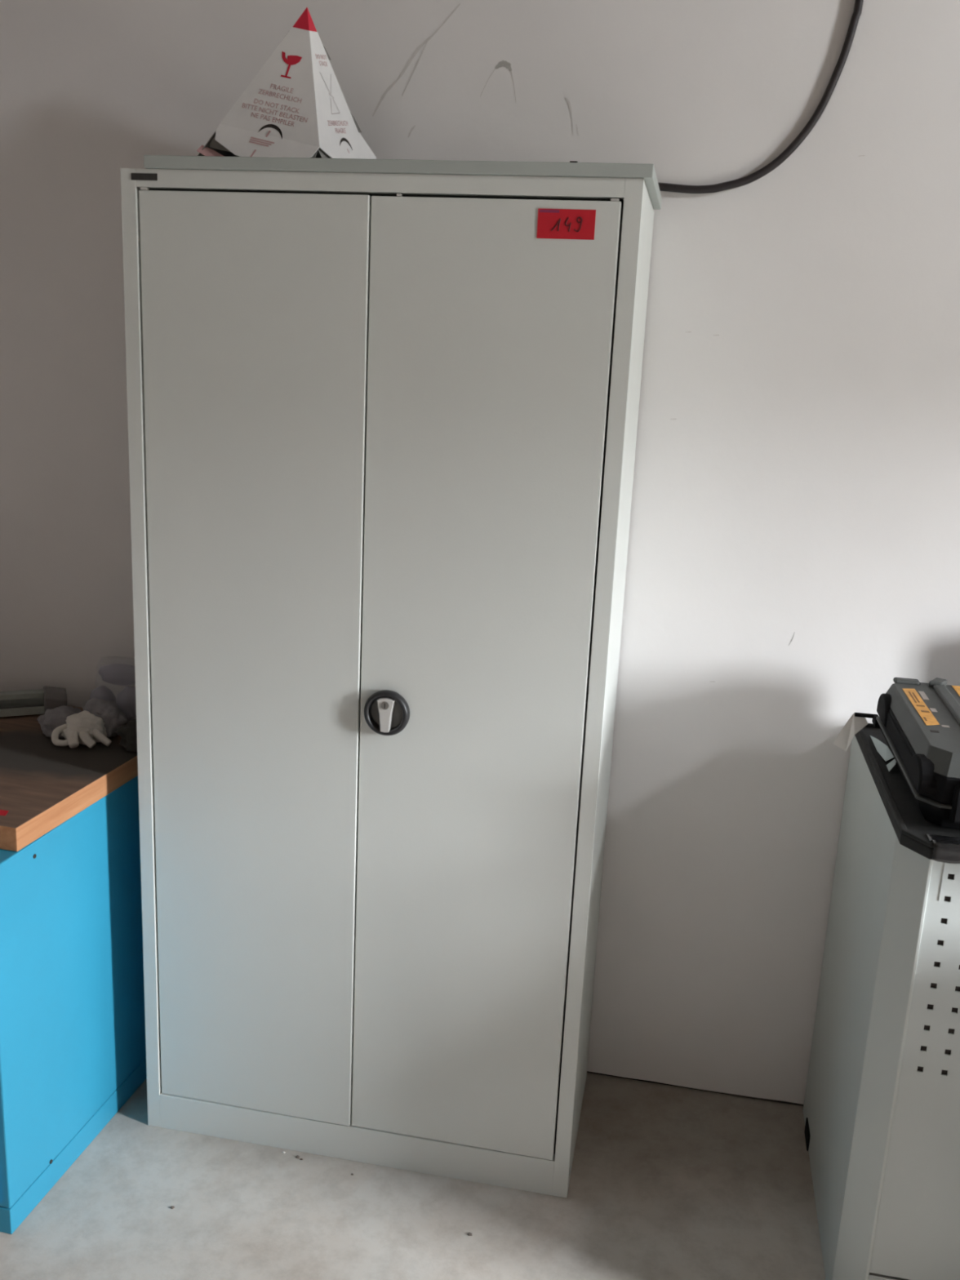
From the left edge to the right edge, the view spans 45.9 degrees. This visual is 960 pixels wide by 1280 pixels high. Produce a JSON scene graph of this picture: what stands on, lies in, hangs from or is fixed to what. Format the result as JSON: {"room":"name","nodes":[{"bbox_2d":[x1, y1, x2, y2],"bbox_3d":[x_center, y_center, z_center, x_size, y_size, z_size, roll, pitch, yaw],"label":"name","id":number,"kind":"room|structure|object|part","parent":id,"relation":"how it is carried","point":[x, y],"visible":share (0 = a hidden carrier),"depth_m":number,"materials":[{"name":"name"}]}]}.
{"room":"workshop","nodes":[
{"label":"workshop","id":0,"kind":"room"},
{"bbox_2d":[0,1072,826,1279],"bbox_3d":[-0.568,1.503,0.965,6.300,0.120,4.375,5,14,10],"label":"floor","id":1,"kind":"structure","parent":0,"point":[667,1182],"depth_m":2.26,"materials":[{"name":"concrete"}]},
{"bbox_2d":[0,775,146,1234],"bbox_3d":[-1.087,0.653,2.475,0.622,0.750,0.786,6,14,12],"label":"base cabinet","id":2,"kind":"object","parent":1,"relation":"on","point":[73,1046],"visible":0.73,"depth_m":2.26,"materials":[{"name":"blue metal"}]},
{"bbox_2d":[0,705,137,851],"bbox_3d":[-1.528,0.205,2.537,1.600,0.046,0.655,6,14,13],"label":"countertop","id":3,"kind":"structure","parent":2,"relation":"on","point":[43,784],"depth_m":2.30,"materials":[{"name":"brown wood"}]},
{"bbox_2d":[0,686,67,716],"bbox_3d":[-1.231,0.155,2.583,0.545,0.056,0.062,-3,15,-22],"label":"bar","id":4,"kind":"object","parent":3,"relation":"on","point":[24,702],"visible":0.88,"depth_m":2.65,"materials":[{"name":"metal"}]},
{"bbox_3d":[-1.251,0.170,2.566,0.494,0.012,0.010,-3,15,-22],"label":"slide rod","id":5,"kind":"part","parent":4,"relation":"part of","materials":[{"name":"grey metal"}]},
{"bbox_3d":[-1.254,0.157,2.574,0.495,0.046,0.054,-3,15,-22],"label":"rail","id":6,"kind":"part","parent":4,"relation":"part of","materials":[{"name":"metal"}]},
{"bbox_2d":[37,697,127,748],"bbox_3d":[-0.888,0.177,2.494,0.202,0.084,0.148,5,14,10],"label":"glove","id":7,"kind":"object","parent":3,"relation":"on","point":[99,720],"visible":0.98,"depth_m":2.49,"materials":[{"name":"white fabric"}]},
{"bbox_2d":[88,662,136,722],"bbox_3d":[-0.819,0.116,2.618,0.205,0.152,0.122,5,14,10],"label":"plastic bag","id":8,"kind":"object","parent":3,"relation":"on","point":[119,674],"visible":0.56,"depth_m":2.60,"materials":[{"name":"grey plastic"}]},
{"bbox_2d":[115,718,137,751],"bbox_3d":[-0.719,0.198,2.477,0.142,0.066,0.117,5,14,10],"label":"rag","id":9,"kind":"object","parent":3,"relation":"on","point":[128,734],"visible":0.26,"depth_m":2.44,"materials":[{"name":"fabric"}]},
{"bbox_2d":[120,155,662,1198],"bbox_3d":[-0.184,0.098,2.340,0.933,1.974,0.444,5,14,10],"label":"tall cabinet","id":10,"kind":"object","parent":1,"relation":"on","point":[382,428],"depth_m":2.12,"materials":[{"name":"grey metal"}]},
{"bbox_3d":[-0.437,0.109,2.196,0.424,1.832,0.020,5,14,10],"label":"door","id":11,"kind":"part","parent":10,"relation":"part of","materials":[{"name":"grey metal"}]},
{"bbox_2d":[196,7,376,159],"bbox_3d":[-0.363,-1.041,2.198,0.314,0.288,0.340,5,14,10],"label":"pyramid","id":12,"kind":"object","parent":10,"relation":"on","point":[295,105],"visible":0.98,"depth_m":2.08,"materials":[{"name":"white cardboard"}]},
{"bbox_3d":[-0.423,-1.032,2.221,0.191,0.254,0.322,5,14,10],"label":"panel","id":13,"kind":"part","parent":12,"relation":"part of","materials":[{"name":"white cardboard"}]},
{"bbox_2d":[248,137,274,156],"bbox_3d":[-0.402,-0.902,2.076,0.049,0.039,0.019,5,14,10],"label":"print","id":14,"kind":"object","parent":12,"relation":"attached to","point":[258,146],"depth_m":2.08,"materials":[{"name":"pink"}]},
{"bbox_3d":[-0.376,-1.015,2.083,0.199,0.214,0.050,6,14,14],"label":"panel","id":15,"kind":"part","parent":12,"relation":"part of","materials":[{"name":"white cardboard"}]},
{"bbox_2d":[241,84,307,126],"bbox_3d":[-0.375,-0.980,2.079,0.131,0.077,0.016,6,14,14],"label":"print","id":16,"kind":"object","parent":12,"relation":"on","point":[262,104],"depth_m":2.08,"materials":[{"name":"pink"}]},
{"bbox_3d":[-0.375,-1.037,2.250,0.321,0.254,0.180,9,15,22],"label":"panel","id":17,"kind":"part","parent":12,"relation":"part of","materials":[{"name":"cardboard"}]},
{"bbox_2d":[315,53,348,133],"bbox_3d":[-0.277,-1.023,2.130,0.031,0.139,0.090,7,15,17],"label":"print","id":18,"kind":"object","parent":12,"relation":"attached to","point":[334,107],"depth_m":2.12,"materials":[{"name":"pink"}]},
{"bbox_3d":[-0.278,-1.023,2.135,0.047,0.213,0.200,7,15,17],"label":"panel","id":19,"kind":"part","parent":12,"relation":"part of","materials":[{"name":"white cardboard"}]},
{"bbox_3d":[-0.174,0.136,2.139,0.064,0.064,0.006,5,14,10],"label":"dish","id":20,"kind":"part","parent":10,"relation":"part of","materials":[{"name":"grey plastic"}]},
{"bbox_3d":[-0.118,-0.844,2.094,0.885,0.023,0.391,5,14,10],"label":"shelf panel","id":21,"kind":"part","parent":10,"relation":"part of","materials":[{"name":"grey metal"}]},
{"bbox_3d":[-0.018,0.148,2.123,0.425,1.830,0.020,5,14,10],"label":"door","id":22,"kind":"part","parent":10,"relation":"part of","materials":[{"name":"grey metal"}]},
{"bbox_2d":[803,735,959,1279],"bbox_3d":[1.200,0.750,2.132,1.004,0.938,0.617,5,14,10],"label":"tool cabinet","id":23,"kind":"object","parent":1,"relation":"on","point":[882,1104],"visible":0.73,"depth_m":1.96,"materials":[{"name":"grey metal"}]},
{"bbox_3d":[1.202,0.750,2.133,1.000,0.938,0.615,5,14,10],"label":"panel","id":24,"kind":"part","parent":23,"relation":"part of","materials":[{"name":"grey metal"}]},
{"bbox_3d":[0.690,0.771,1.948,0.036,0.938,0.071,-2,15,-18],"label":"corner post","id":25,"kind":"part","parent":23,"relation":"part of","materials":[{"name":"grey metal"}]},
{"bbox_2d":[854,723,959,859],"bbox_3d":[1.218,0.297,1.953,1.028,0.026,0.618,5,14,10],"label":"tray","id":26,"kind":"object","parent":23,"relation":"on","point":[911,828],"visible":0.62,"depth_m":1.92,"materials":[{"name":"black plastic"}]},
{"bbox_2d":[870,735,893,761],"bbox_3d":[0.765,0.203,2.170,0.014,0.017,0.137,3,14,3],"label":"paper scrap","id":27,"kind":"object","parent":26,"relation":"on","point":[883,750],"visible":0.92,"depth_m":2.15,"materials":[{"name":"grey paper"}]},
{"bbox_2d":[886,759,896,771],"bbox_3d":[0.752,0.226,2.075,0.016,0.017,0.046,10,16,26],"label":"paper scrap","id":28,"kind":"object","parent":26,"relation":"on","point":[892,763],"visible":0.81,"depth_m":2.08,"materials":[{"name":"grey paper"}]},
{"bbox_2d":[833,677,959,828],"bbox_3d":[0.805,0.206,2.010,0.278,0.173,0.521,5,14,10],"label":"tool case","id":29,"kind":"object","parent":26,"relation":"on","point":[919,722],"visible":1,"depth_m":1.94,"materials":[{"name":"grey plastic"}]},
{"bbox_2d":[908,691,929,720],"bbox_3d":[0.795,0.118,2.045,0.017,0.001,0.185,5,14,10],"label":"print","id":30,"kind":"object","parent":29,"relation":"on","point":[918,702],"depth_m":2.05,"materials":[{"name":"brown"}]},
{"bbox_3d":[0.841,0.152,1.984,0.193,0.029,0.476,5,14,10],"label":"lid","id":31,"kind":"part","parent":29,"relation":"part of","materials":[{"name":"grey plastic"}]},
{"bbox_2d":[918,691,949,727],"bbox_3d":[0.813,0.123,2.034,0.013,0.001,0.222,5,14,10],"label":"print","id":32,"kind":"object","parent":29,"relation":"on","point":[933,708],"depth_m":2.03,"materials":[{"name":"orange"}]},
{"bbox_2d":[926,834,959,863],"bbox_3d":[0.964,0.340,1.715,0.540,0.035,0.059,5,14,10],"label":"liner","id":33,"kind":"object","parent":26,"relation":"on","point":[946,849],"visible":1,"depth_m":1.73,"materials":[{"name":"black"}]},
{"bbox_3d":[1.168,0.776,1.829,0.942,0.791,0.002,5,14,10],"label":"perforated panel","id":34,"kind":"part","parent":23,"relation":"part of","materials":[{"name":"grey metal"}]},
{"bbox_2d":[0,0,959,1106],"bbox_3d":[-0.115,-0.568,2.485,6.300,3.200,0.150,5,14,10],"label":"wall","id":35,"kind":"structure","parent":0,"point":[793,547],"depth_m":2.35,"materials":[{"name":"paint"}]},
{"bbox_2d":[657,0,863,193],"bbox_3d":[0.342,-1.423,2.102,0.776,1.115,0.015,5,14,10],"label":"power cable","id":36,"kind":"object","parent":35,"relation":"attached to","point":[858,6],"visible":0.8,"depth_m":2.16,"materials":[{"name":"black rubber"}]}
]}

